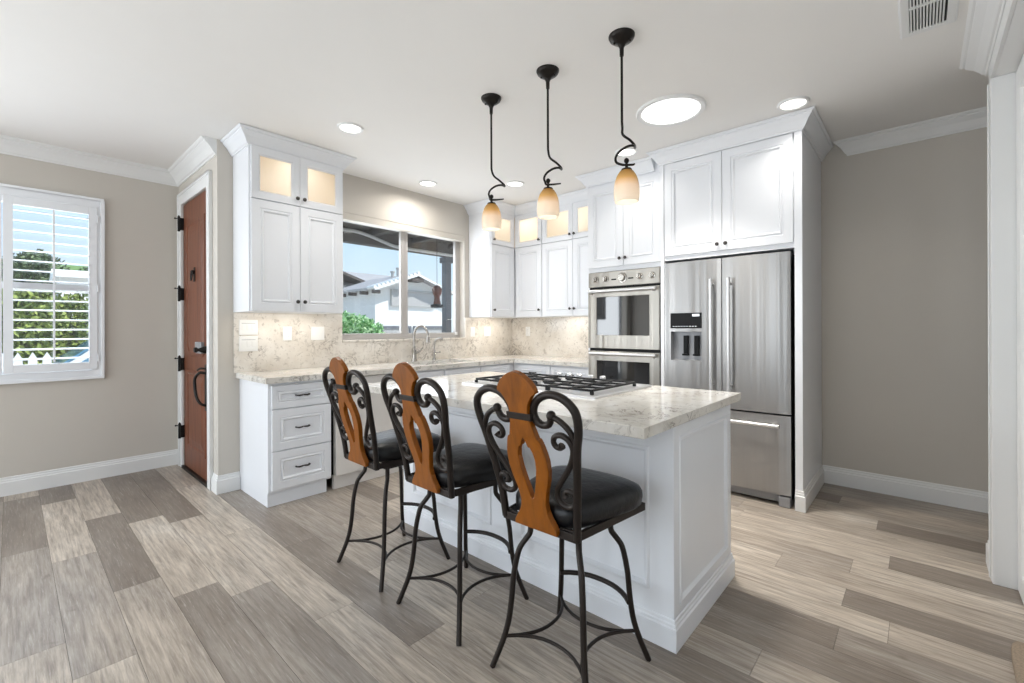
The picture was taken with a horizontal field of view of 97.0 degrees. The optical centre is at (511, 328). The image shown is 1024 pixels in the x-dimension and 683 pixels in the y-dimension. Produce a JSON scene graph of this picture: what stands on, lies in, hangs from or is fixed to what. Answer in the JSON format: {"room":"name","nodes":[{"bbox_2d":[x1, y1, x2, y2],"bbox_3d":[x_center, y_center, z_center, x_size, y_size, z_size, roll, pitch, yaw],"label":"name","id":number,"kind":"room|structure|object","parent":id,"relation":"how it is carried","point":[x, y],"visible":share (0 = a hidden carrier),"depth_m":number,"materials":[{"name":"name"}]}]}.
{"room":"kitchen","nodes":[
{"label":"kitchen","id":0,"kind":"room"},
{"bbox_2d":[0,153,178,477],"bbox_3d":[-4.338,-0.084,2.969,0.130,2.700,3.800,0,0,42],"label":"wall","id":1,"kind":"structure","parent":0,"point":[131,411],"depth_m":3.91,"materials":[{"name":"beige paint"}]},
{"bbox_2d":[1,194,88,373],"bbox_3d":[-3.942,-0.336,3.409,0.050,1.370,1.225,0,0,42],"label":"window","id":2,"kind":"structure","parent":1,"relation":"in","point":[16,285],"depth_m":3.62,"materials":[{"name":"white paint"}]},
{"bbox_2d":[0,194,1,373],"bbox_3d":[-4.050,-0.334,3.151,0.088,1.351,0.664,0,0,42],"label":"plantation shutter","id":3,"kind":"object","parent":2,"relation":"attached to","point":[0,194],"visible":1,"depth_m":3.39,"materials":[{"name":"white paint"}]},
{"bbox_2d":[3,195,98,373],"bbox_3d":[-3.645,-0.335,3.600,0.088,1.351,0.535,0,0,42],"label":"plantation shutter","id":4,"kind":"object","parent":2,"relation":"attached to","point":[9,201],"visible":1,"depth_m":3.57,"materials":[{"name":"white paint"}]},
{"bbox_2d":[0,183,104,384],"bbox_3d":[-3.877,-0.335,3.357,0.036,1.517,1.283,0,0,42],"label":"trim","id":5,"kind":"structure","parent":1,"relation":"attached to","point":[5,189],"depth_m":3.72,"materials":[{"name":"white paint"}]},
{"bbox_2d":[0,449,177,496],"bbox_3d":[-3.824,1.194,3.425,0.016,0.140,2.160,0,0,42],"label":"baseboard","id":6,"kind":"structure","parent":1,"relation":"attached to","point":[12,485],"depth_m":3.74,"materials":[{"name":"white paint"}]},
{"bbox_2d":[0,134,177,186],"bbox_3d":[-4.304,-1.377,2.840,0.100,0.115,3.660,0,0,42],"label":"trim","id":7,"kind":"structure","parent":1,"relation":"attached to","point":[9,145],"depth_m":3.71,"materials":[{"name":"white paint"}]},
{"bbox_2d":[179,139,238,475],"bbox_3d":[-2.629,-0.090,3.892,1.173,2.700,0.140,0,0,42],"label":"wall","id":8,"kind":"structure","parent":0,"point":[225,382],"depth_m":3.49,"materials":[{"name":"beige paint"}]},
{"bbox_2d":[174,190,206,480],"bbox_3d":[-2.728,0.057,3.863,0.834,2.355,0.135,0,0,42],"label":"door","id":9,"kind":"structure","parent":8,"relation":"in","point":[193,224],"depth_m":3.86,"materials":[{"name":"red wood"}]},
{"bbox_2d":[168,135,216,186],"bbox_3d":[-2.716,-1.383,3.805,1.167,0.115,0.100,0,0,42],"label":"trim","id":10,"kind":"structure","parent":8,"relation":"attached to","point":[204,148],"depth_m":3.69,"materials":[{"name":"white paint"}]},
{"bbox_2d":[181,465,206,487],"bbox_3d":[-2.652,1.249,3.904,0.795,0.022,0.160,0,0,42],"label":"threshold","id":11,"kind":"object","parent":8,"relation":"attached to","point":[192,473],"depth_m":3.84,"materials":[{"name":"black metal"}]},
{"bbox_2d":[177,169,212,490],"bbox_3d":[-2.708,0.013,3.851,0.996,2.493,0.026,0,0,42],"label":"trim","id":12,"kind":"structure","parent":8,"relation":"attached to","point":[204,181],"depth_m":3.57,"materials":[{"name":"white paint"}]},
{"bbox_2d":[211,471,239,494],"bbox_3d":[-2.230,1.188,3.529,0.134,0.140,0.161,0,0,42],"label":"baseboard","id":13,"kind":"structure","parent":8,"relation":"attached to","point":[229,482],"depth_m":3.48,"materials":[{"name":"white paint"}]},
{"bbox_2d":[238,173,468,470],"bbox_3d":[-1.074,-0.096,4.830,0.160,2.700,3.335,0,0,42],"label":"wall","id":14,"kind":"structure","parent":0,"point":[361,196],"depth_m":4.76,"materials":[{"name":"beige paint"}]},
{"bbox_2d":[220,123,356,313],"bbox_3d":[-1.768,-0.785,3.646,0.433,1.312,0.890,0,0,42],"label":"upper cabinet","id":15,"kind":"object","parent":14,"relation":"attached to","point":[288,192],"visible":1,"depth_m":3.48,"materials":[{"name":"white paint"}]},
{"bbox_2d":[342,221,459,339],"bbox_3d":[-1.141,-0.491,4.818,0.059,1.190,1.528,0,0,42],"label":"window","id":16,"kind":"structure","parent":14,"relation":"attached to","point":[403,333],"depth_m":4.81,"materials":[{"name":"grey metal"}]},
{"bbox_2d":[343,212,463,241],"bbox_3d":[-1.099,-1.054,4.778,0.085,0.064,1.514,0,0,42],"label":"roller shade","id":17,"kind":"object","parent":14,"relation":"attached to","point":[348,217],"visible":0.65,"depth_m":4.67,"materials":[{"name":"white fabric"}]},
{"bbox_2d":[233,312,587,372],"bbox_3d":[-0.486,0.102,4.188,1.612,0.471,3.240,0,0,42],"label":"backsplash","id":18,"kind":"structure","parent":14,"relation":"attached to","point":[550,336],"depth_m":4.51,"materials":[{"name":"beige stone"}]},
{"bbox_2d":[239,336,257,351],"bbox_3d":[-2.088,0.119,3.591,0.009,0.120,0.135,0,0,42],"label":"wall plate","id":19,"kind":"object","parent":18,"relation":"attached to","point":[246,343],"visible":1,"depth_m":3.59,"materials":[{"name":"white plastic"}]},
{"bbox_2d":[239,320,257,334],"bbox_3d":[-2.088,-0.011,3.591,0.009,0.120,0.135,0,0,42],"label":"wall plate","id":20,"kind":"object","parent":18,"relation":"attached to","point":[246,327],"visible":1,"depth_m":3.59,"materials":[{"name":"white plastic"}]},
{"bbox_2d":[283,327,291,340],"bbox_3d":[-1.889,0.042,3.811,0.009,0.118,0.072,0,0,42],"label":"wall plate","id":21,"kind":"object","parent":18,"relation":"attached to","point":[287,331],"visible":1,"depth_m":3.81,"materials":[{"name":"white plastic"}]},
{"bbox_2d":[311,327,323,339],"bbox_3d":[-1.715,0.041,4.004,0.010,0.118,0.116,0,0,42],"label":"wall plate","id":22,"kind":"object","parent":18,"relation":"attached to","point":[317,333],"visible":1,"depth_m":4.00,"materials":[{"name":"white plastic"}]},
{"bbox_2d":[470,327,474,336],"bbox_3d":[-0.466,0.037,5.389,0.010,0.118,0.072,0,0,42],"label":"wall plate","id":23,"kind":"object","parent":18,"relation":"attached to","point":[472,329],"visible":1,"depth_m":5.38,"materials":[{"name":"white plastic"}]},
{"bbox_2d":[484,327,490,335],"bbox_3d":[-0.302,0.036,5.571,0.010,0.118,0.116,0,0,42],"label":"wall plate","id":24,"kind":"object","parent":18,"relation":"attached to","point":[487,330],"visible":1,"depth_m":5.57,"materials":[{"name":"white plastic"}]},
{"bbox_2d":[526,327,529,335],"bbox_3d":[0.199,0.034,5.730,0.072,0.118,0.009,0,0,42],"label":"wall plate","id":25,"kind":"object","parent":18,"relation":"attached to","point":[527,328],"visible":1,"depth_m":5.72,"materials":[{"name":"white plastic"}]},
{"bbox_2d":[463,198,515,317],"bbox_3d":[-0.128,-0.790,5.465,0.433,1.312,0.830,0,0,42],"label":"upper cabinet","id":26,"kind":"object","parent":14,"relation":"attached to","point":[491,253],"visible":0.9,"depth_m":5.27,"materials":[{"name":"white paint"}]},
{"bbox_2d":[0,0,988,205],"bbox_3d":[-0.688,-1.508,1.965,6.845,0.120,7.405,0,0,42],"label":"ceiling","id":27,"kind":"structure","parent":0,"point":[137,81],"depth_m":2.58,"materials":[{"name":"paint"}]},
{"bbox_2d":[337,122,363,133],"bbox_3d":[-1.163,-1.440,3.256,0.184,0.012,0.184,0,0,42],"label":"recessed light","id":28,"kind":"object","parent":27,"relation":"in","point":[346,127],"visible":1,"depth_m":3.24,"materials":[{"name":"white paint"}]},
{"bbox_2d":[418,180,436,186],"bbox_3d":[-0.836,-1.441,4.499,0.184,0.012,0.184,0,0,42],"label":"recessed light","id":29,"kind":"object","parent":27,"relation":"in","point":[426,183],"visible":1,"depth_m":4.49,"materials":[{"name":"white paint"}]},
{"bbox_2d":[481,93,505,230],"bbox_3d":[-0.123,-1.038,2.845,0.140,0.824,0.133,0,0,42],"label":"pendant light","id":30,"kind":"object","parent":27,"relation":"hanging from","point":[491,215],"visible":1,"depth_m":2.81,"materials":[{"name":"black metal"}]},
{"bbox_2d":[506,180,523,186],"bbox_3d":[0.032,-1.444,4.521,0.184,0.012,0.184,0,0,42],"label":"recessed light","id":31,"kind":"object","parent":27,"relation":"in","point":[515,183],"visible":1,"depth_m":4.50,"materials":[{"name":"white paint"}]},
{"bbox_2d":[536,64,562,219],"bbox_3d":[0.206,-1.039,2.545,0.136,0.824,0.129,0,0,42],"label":"pendant light","id":32,"kind":"object","parent":27,"relation":"hanging from","point":[548,202],"visible":1,"depth_m":2.52,"materials":[{"name":"beige glass"}]},
{"bbox_2d":[608,27,639,204],"bbox_3d":[0.556,-1.040,2.245,0.143,0.824,0.142,0,0,42],"label":"pendant light","id":33,"kind":"object","parent":27,"relation":"hanging from","point":[626,187],"visible":1,"depth_m":2.21,"materials":[{"name":"beige glass"}]},
{"bbox_2d":[615,147,637,156],"bbox_3d":[0.936,-1.447,3.716,0.184,0.012,0.184,0,0,42],"label":"recessed light","id":34,"kind":"object","parent":27,"relation":"in","point":[630,151],"visible":0.74,"depth_m":3.71,"materials":[{"name":"white paint"}]},
{"bbox_2d":[636,94,706,126],"bbox_3d":[1.056,-1.448,3.022,0.444,0.012,0.444,0,0,42],"label":"ceiling light","id":35,"kind":"object","parent":27,"relation":"attached to","point":[673,109],"visible":1,"depth_m":3.00,"materials":[{"name":"white paint"}]},
{"bbox_2d":[777,96,809,110],"bbox_3d":[1.814,-1.451,2.924,0.184,0.012,0.184,0,0,42],"label":"recessed light","id":36,"kind":"object","parent":27,"relation":"in","point":[793,103],"visible":1,"depth_m":2.91,"materials":[{"name":"white paint"}]},
{"bbox_2d":[897,0,958,38],"bbox_3d":[1.825,-1.452,1.985,0.204,0.009,0.600,0,0,42],"label":"ceiling vent","id":37,"kind":"object","parent":27,"relation":"in","point":[915,16],"visible":1,"depth_m":2.09,"materials":[{"name":"white metal"}]},
{"bbox_2d":[0,464,1023,682],"bbox_3d":[-0.694,1.312,1.947,6.845,0.120,7.453,0,0,42],"label":"floor","id":38,"kind":"structure","parent":0,"point":[156,575],"depth_m":2.06,"materials":[{"name":"grey wood"}]},
{"bbox_2d":[239,379,330,507],"bbox_3d":[-1.754,0.820,3.513,0.623,0.872,0.455,0,0,42],"label":"base cabinet","id":39,"kind":"object","parent":38,"relation":"on","point":[285,428],"visible":0.97,"depth_m":3.31,"materials":[{"name":"white paint"}]},
{"bbox_2d":[331,374,400,488],"bbox_3d":[-1.373,0.819,3.916,0.650,0.872,0.590,0,0,42],"label":"dishwasher","id":40,"kind":"object","parent":38,"relation":"on","point":[344,472],"visible":0.16,"depth_m":3.65,"materials":[{"name":"silver plastic"}]},
{"bbox_2d":[322,357,449,591],"bbox_3d":[-0.675,0.696,2.420,0.453,1.121,0.572,0,0,42],"label":"bar stool","id":41,"kind":"object","parent":38,"relation":"on","point":[367,451],"visible":0.94,"depth_m":2.27,"materials":[{"name":"brown metal"}]},
{"bbox_2d":[363,428,443,461],"bbox_3d":[-0.623,0.618,2.467,0.416,0.092,0.430,0,0,43],"label":"seat cushion","id":42,"kind":"object","parent":41,"relation":"on","point":[387,449],"depth_m":2.28,"materials":[{"name":"black leather"}]},
{"bbox_2d":[380,362,528,645],"bbox_3d":[-0.262,0.695,2.052,0.453,1.121,0.572,0,0,42],"label":"bar stool","id":43,"kind":"object","parent":38,"relation":"on","point":[467,466],"visible":0.98,"depth_m":1.92,"materials":[{"name":"brown metal"}]},
{"bbox_2d":[433,443,508,487],"bbox_3d":[-0.210,0.617,2.099,0.416,0.092,0.430,0,0,43],"label":"seat cushion","id":44,"kind":"object","parent":43,"relation":"on","point":[472,467],"depth_m":1.94,"materials":[{"name":"black leather"}]},
{"bbox_2d":[401,363,512,468],"bbox_3d":[-0.678,0.817,4.696,0.637,0.872,1.482,0,0,42],"label":"base cabinet","id":45,"kind":"object","parent":38,"relation":"on","point":[506,367],"visible":0.04,"depth_m":4.51,"materials":[{"name":"white paint"}]},
{"bbox_2d":[236,354,587,383],"bbox_3d":[-0.484,0.358,4.188,1.589,0.040,3.214,0,0,42],"label":"countertop","id":46,"kind":"structure","parent":45,"relation":"on","point":[303,374],"depth_m":4.21,"materials":[{"name":"white stone"}]},
{"bbox_2d":[411,325,430,361],"bbox_3d":[-0.929,0.149,4.696,0.227,0.380,0.110,0,0,22],"label":"faucet","id":47,"kind":"object","parent":46,"relation":"on","point":[414,352],"visible":1,"depth_m":4.68,"materials":[{"name":"silver metal"}]},
{"bbox_2d":[432,338,442,359],"bbox_3d":[-0.802,0.218,4.907,0.123,0.242,0.048,0,0,0],"label":"faucet","id":48,"kind":"object","parent":46,"relation":"on","point":[434,352],"visible":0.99,"depth_m":4.89,"materials":[{"name":"silver metal"}]},
{"bbox_2d":[513,363,587,377],"bbox_3d":[0.586,0.812,4.944,1.015,0.872,0.680,0,0,42],"label":"base cabinet","id":49,"kind":"object","parent":38,"relation":"on","point":[523,367],"visible":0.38,"depth_m":4.71,"materials":[{"name":"white paint"}]},
{"bbox_2d":[473,370,650,682],"bbox_3d":[0.193,0.693,1.655,0.456,1.121,0.574,0,0,42],"label":"bar stool","id":50,"kind":"object","parent":38,"relation":"on","point":[559,501],"visible":1,"depth_m":1.53,"materials":[{"name":"brown metal"}]},
{"bbox_2d":[516,465,642,528],"bbox_3d":[0.236,0.615,1.711,0.416,0.092,0.430,0,0,41],"label":"seat cushion","id":51,"kind":"object","parent":50,"relation":"on","point":[608,499],"depth_m":1.60,"materials":[{"name":"black leather"}]},
{"bbox_2d":[404,403,734,653],"bbox_3d":[0.202,0.812,2.616,1.812,0.874,0.736,0,0,42],"label":"kitchen island","id":52,"kind":"object","parent":38,"relation":"on","point":[681,560],"visible":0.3,"depth_m":1.98,"materials":[{"name":"white paint"}]},
{"bbox_2d":[360,371,740,439],"bbox_3d":[0.127,0.355,2.556,1.853,0.040,1.105,0,0,42],"label":"island countertop","id":53,"kind":"structure","parent":52,"relation":"on","point":[645,413],"depth_m":2.02,"materials":[{"name":"white stone"}]},
{"bbox_2d":[462,372,651,398],"bbox_3d":[0.248,0.311,2.682,0.942,0.048,0.610,0,0,42],"label":"cooktop","id":54,"kind":"object","parent":53,"relation":"in","point":[578,386],"visible":0.75,"depth_m":2.52,"materials":[{"name":"metal"}]},
{"bbox_2d":[576,156,660,374],"bbox_3d":[1.184,-0.104,4.327,0.845,2.699,0.791,0,0,42],"label":"tall cabinet","id":55,"kind":"object","parent":38,"relation":"on","point":[620,237],"visible":0.38,"depth_m":4.06,"materials":[{"name":"white paint"}]},
{"bbox_2d":[588,267,660,385],"bbox_3d":[1.145,0.117,4.233,0.701,1.287,0.579,0,0,42],"label":"wall oven","id":56,"kind":"object","parent":55,"relation":"in","point":[624,306],"visible":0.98,"depth_m":4.02,"materials":[{"name":"silver metal"}]},
{"bbox_2d":[664,251,794,508],"bbox_3d":[1.817,0.354,3.674,0.896,1.778,0.832,0,0,42],"label":"refrigerator","id":57,"kind":"object","parent":38,"relation":"on","point":[730,321],"visible":0.78,"depth_m":3.30,"materials":[{"name":"silver metal"}]},
{"bbox_2d":[646,106,833,512],"bbox_3d":[1.840,-0.105,3.674,1.170,2.697,0.882,0,0,42],"label":"tall cabinet","id":58,"kind":"object","parent":38,"relation":"on","point":[753,188],"visible":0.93,"depth_m":3.33,"materials":[{"name":"white paint"}]},
{"bbox_2d":[1011,641,1023,682],"bbox_3d":[1.727,1.227,1.477,0.088,0.032,0.760,0,0,42],"label":"doormat","id":59,"kind":"object","parent":38,"relation":"on","point":[1017,648],"visible":1,"depth_m":1.66,"materials":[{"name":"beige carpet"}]},
{"bbox_2d":[821,127,987,491],"bbox_3d":[2.112,-0.108,4.114,5.572,2.700,0.130,0,0,42],"label":"wall","id":60,"kind":"structure","parent":0,"point":[904,229],"depth_m":3.31,"materials":[{"name":"beige paint"}]},
{"bbox_2d":[515,200,547,317],"bbox_3d":[0.273,-0.792,5.399,0.422,1.312,0.416,0,0,42],"label":"upper cabinet","id":61,"kind":"object","parent":60,"relation":"attached to","point":[528,227],"visible":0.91,"depth_m":5.29,"materials":[{"name":"white paint"}]},
{"bbox_2d":[542,188,587,316],"bbox_3d":[0.742,-0.794,4.976,0.835,1.312,0.416,0,0,42],"label":"upper cabinet","id":62,"kind":"object","parent":60,"relation":"attached to","point":[565,237],"visible":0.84,"depth_m":4.93,"materials":[{"name":"white paint"}]},
{"bbox_2d":[823,465,988,513],"bbox_3d":[3.324,1.168,2.927,2.190,0.140,0.016,0,0,42],"label":"baseboard","id":63,"kind":"structure","parent":60,"relation":"attached to","point":[958,497],"depth_m":3.30,"materials":[{"name":"white paint"}]},
{"bbox_2d":[833,106,986,155],"bbox_3d":[3.281,-1.409,2.901,2.005,0.105,0.100,0,0,42],"label":"trim","id":64,"kind":"structure","parent":60,"relation":"attached to","point":[973,119],"depth_m":3.24,"materials":[{"name":"white paint"}]},
{"bbox_2d":[995,0,1023,76],"bbox_3d":[0.982,-0.104,-0.307,1.329,2.700,6.060,0,0,42],"label":"wall","id":65,"kind":"structure","parent":0,"point":[1013,49],"depth_m":1.95,"materials":[{"name":"white paint"}]},
{"bbox_2d":[959,0,1006,75],"bbox_3d":[0.480,-1.392,0.212,0.105,0.120,6.165,0,0,42],"label":"trim","id":66,"kind":"structure","parent":65,"relation":"attached to","point":[984,17],"depth_m":2.15,"materials":[{"name":"white paint"}]},
{"bbox_2d":[986,537,988,571],"bbox_3d":[2.959,1.169,1.891,1.345,0.140,0.186,0,0,42],"label":"baseboard","id":67,"kind":"structure","parent":65,"relation":"attached to","point":[987,543],"depth_m":2.35,"materials":[{"name":"white paint"}]},
{"bbox_2d":[987,0,1017,589],"bbox_3d":[2.016,-0.030,1.742,0.160,2.545,1.288,0,0,42],"label":"trim","id":68,"kind":"structure","parent":65,"relation":"attached to","point":[1001,90],"depth_m":2.18,"materials":[{"name":"white paint"}]},
{"bbox_2d":[1016,54,1023,603],"bbox_3d":[2.010,0.014,1.702,0.036,2.442,1.170,0,0,42],"label":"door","id":69,"kind":"structure","parent":65,"relation":"in","point":[1020,72],"depth_m":2.07,"materials":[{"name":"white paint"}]},
{"label":"outside","id":70,"kind":"structure","parent":0,"visible":0},
{"bbox_3d":[-17.467,1.938,35.956,65.888,0.550,90.000,0,0,42],"label":"ground","id":71,"kind":"structure","parent":70,"visible":0},
{"bbox_2d":[2,288,20,352],"bbox_3d":[-8.911,0.381,7.943,0.950,2.504,0.912,0,0,13],"label":"shrub","id":72,"kind":"object","parent":71,"relation":"on","point":[14,292],"visible":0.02,"depth_m":7.81,"materials":[{"name":"green plant"}]},
{"bbox_2d":[2,352,51,367],"bbox_3d":[-6.859,0.960,4.680,0.060,1.330,2.960,0,0,42],"label":"picket fence","id":73,"kind":"object","parent":71,"relation":"on","point":[32,355],"visible":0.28,"depth_m":5.62,"materials":[{"name":"white paint"}]},
{"bbox_2d":[2,248,70,296],"bbox_3d":[-22.059,-1.070,20.994,2.406,5.501,2.626,0,0,21],"label":"tree","id":74,"kind":"object","parent":71,"relation":"on","point":[37,256],"visible":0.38,"depth_m":20.57,"materials":[{"name":"green plant"}]},
{"bbox_2d":[2,289,72,364],"bbox_3d":[-7.714,0.463,7.418,1.081,2.331,0.859,0,0,42],"label":"shrub","id":75,"kind":"object","parent":71,"relation":"on","point":[39,305],"visible":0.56,"depth_m":7.23,"materials":[{"name":"green plant"}]},
{"bbox_2d":[42,283,88,349],"bbox_3d":[-8.319,0.392,8.547,1.093,2.477,0.869,0,0,42],"label":"shrub","id":76,"kind":"object","parent":71,"relation":"on","point":[77,296],"visible":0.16,"depth_m":8.43,"materials":[{"name":"green plant"}]},
{"bbox_2d":[49,269,88,317],"bbox_3d":[-14.949,-0.196,16.274,2.600,3.700,2.250,0,0,42],"label":"building","id":77,"kind":"structure","parent":71,"relation":"on","point":[62,277],"depth_m":15.21,"materials":[{"name":"white paint"}]},
{"bbox_2d":[54,340,88,362],"bbox_3d":[-5.385,0.835,7.598,1.620,1.570,3.624,0,0,42],"label":"car","id":78,"kind":"object","parent":71,"relation":"on","point":[74,352],"visible":0.02,"depth_m":6.20,"materials":[{"name":"white paint"}]},
{"bbox_2d":[69,296,88,350],"bbox_3d":[-7.204,0.341,7.975,1.070,2.571,0.871,0,0,42],"label":"shrub","id":79,"kind":"object","parent":71,"relation":"on","point":[84,315],"visible":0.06,"depth_m":7.68,"materials":[{"name":"green plant"}]},
{"bbox_2d":[78,266,88,270],"bbox_3d":[-20.099,-0.845,22.459,2.559,5.036,2.415,0,0,42],"label":"tree","id":80,"kind":"object","parent":71,"relation":"on","point":[87,267],"visible":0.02,"depth_m":21.98,"materials":[{"name":"green plant"}]},
{"bbox_2d":[342,310,384,333],"bbox_3d":[-3.404,0.569,9.459,1.764,2.089,1.217,0,0,-24],"label":"shrub","id":81,"kind":"object","parent":71,"relation":"on","point":[351,324],"visible":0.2,"depth_m":9.23,"materials":[{"name":"green plant"}]},
{"bbox_2d":[343,271,451,331],"bbox_3d":[-10.304,-0.808,24.303,8.750,4.890,12.500,0,0,42],"label":"house","id":82,"kind":"structure","parent":71,"relation":"on","point":[349,278],"depth_m":24.34,"materials":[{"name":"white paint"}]},
{"bbox_2d":[343,267,452,332],"bbox_3d":[-5.281,-0.541,20.091,3.750,4.320,4.150,0,0,42],"label":"house","id":83,"kind":"structure","parent":71,"relation":"on","point":[377,299],"depth_m":18.96,"materials":[{"name":"white paint"}]},
{"bbox_2d":[439,257,452,331],"bbox_3d":[-1.206,0.149,8.346,0.170,2.910,0.180,0,0,42],"label":"porch post","id":84,"kind":"object","parent":71,"relation":"on","point":[446,262],"visible":0.41,"depth_m":8.30,"materials":[{"name":"wood"}]},
{"bbox_2d":[343,222,452,257],"bbox_3d":[-0.739,-1.480,7.199,2.468,0.295,7.290,0,0,42],"label":"porch roof","id":85,"kind":"structure","parent":84,"relation":"on","point":[414,241],"depth_m":7.40,"materials":[{"name":"grey wood"}]},
{"bbox_2d":[343,228,452,256],"bbox_3d":[-1.846,-1.416,7.516,0.054,0.203,4.302,0,0,42],"label":"beam","id":86,"kind":"structure","parent":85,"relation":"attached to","point":[344,229],"depth_m":7.35,"materials":[{"name":"grey wood"}]},
{"bbox_2d":[430,285,443,307],"bbox_3d":[-1.286,-0.950,7.761,0.226,1.190,0.230,0,0,42],"label":"hanging ornament","id":87,"kind":"object","parent":85,"relation":"hanging from","point":[436,291],"visible":0.98,"depth_m":7.70,"materials":[{"name":"orange metal"}]},
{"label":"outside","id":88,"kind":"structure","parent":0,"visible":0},
{"bbox_2d":[2,262,86,270],"bbox_3d":[-44.386,-2.640,36.651,35.000,9.900,55.000,0,0,42],"label":"hill","id":89,"kind":"structure","parent":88,"point":[73,267],"depth_m":52.89,"materials":[{"name":"green plant"}]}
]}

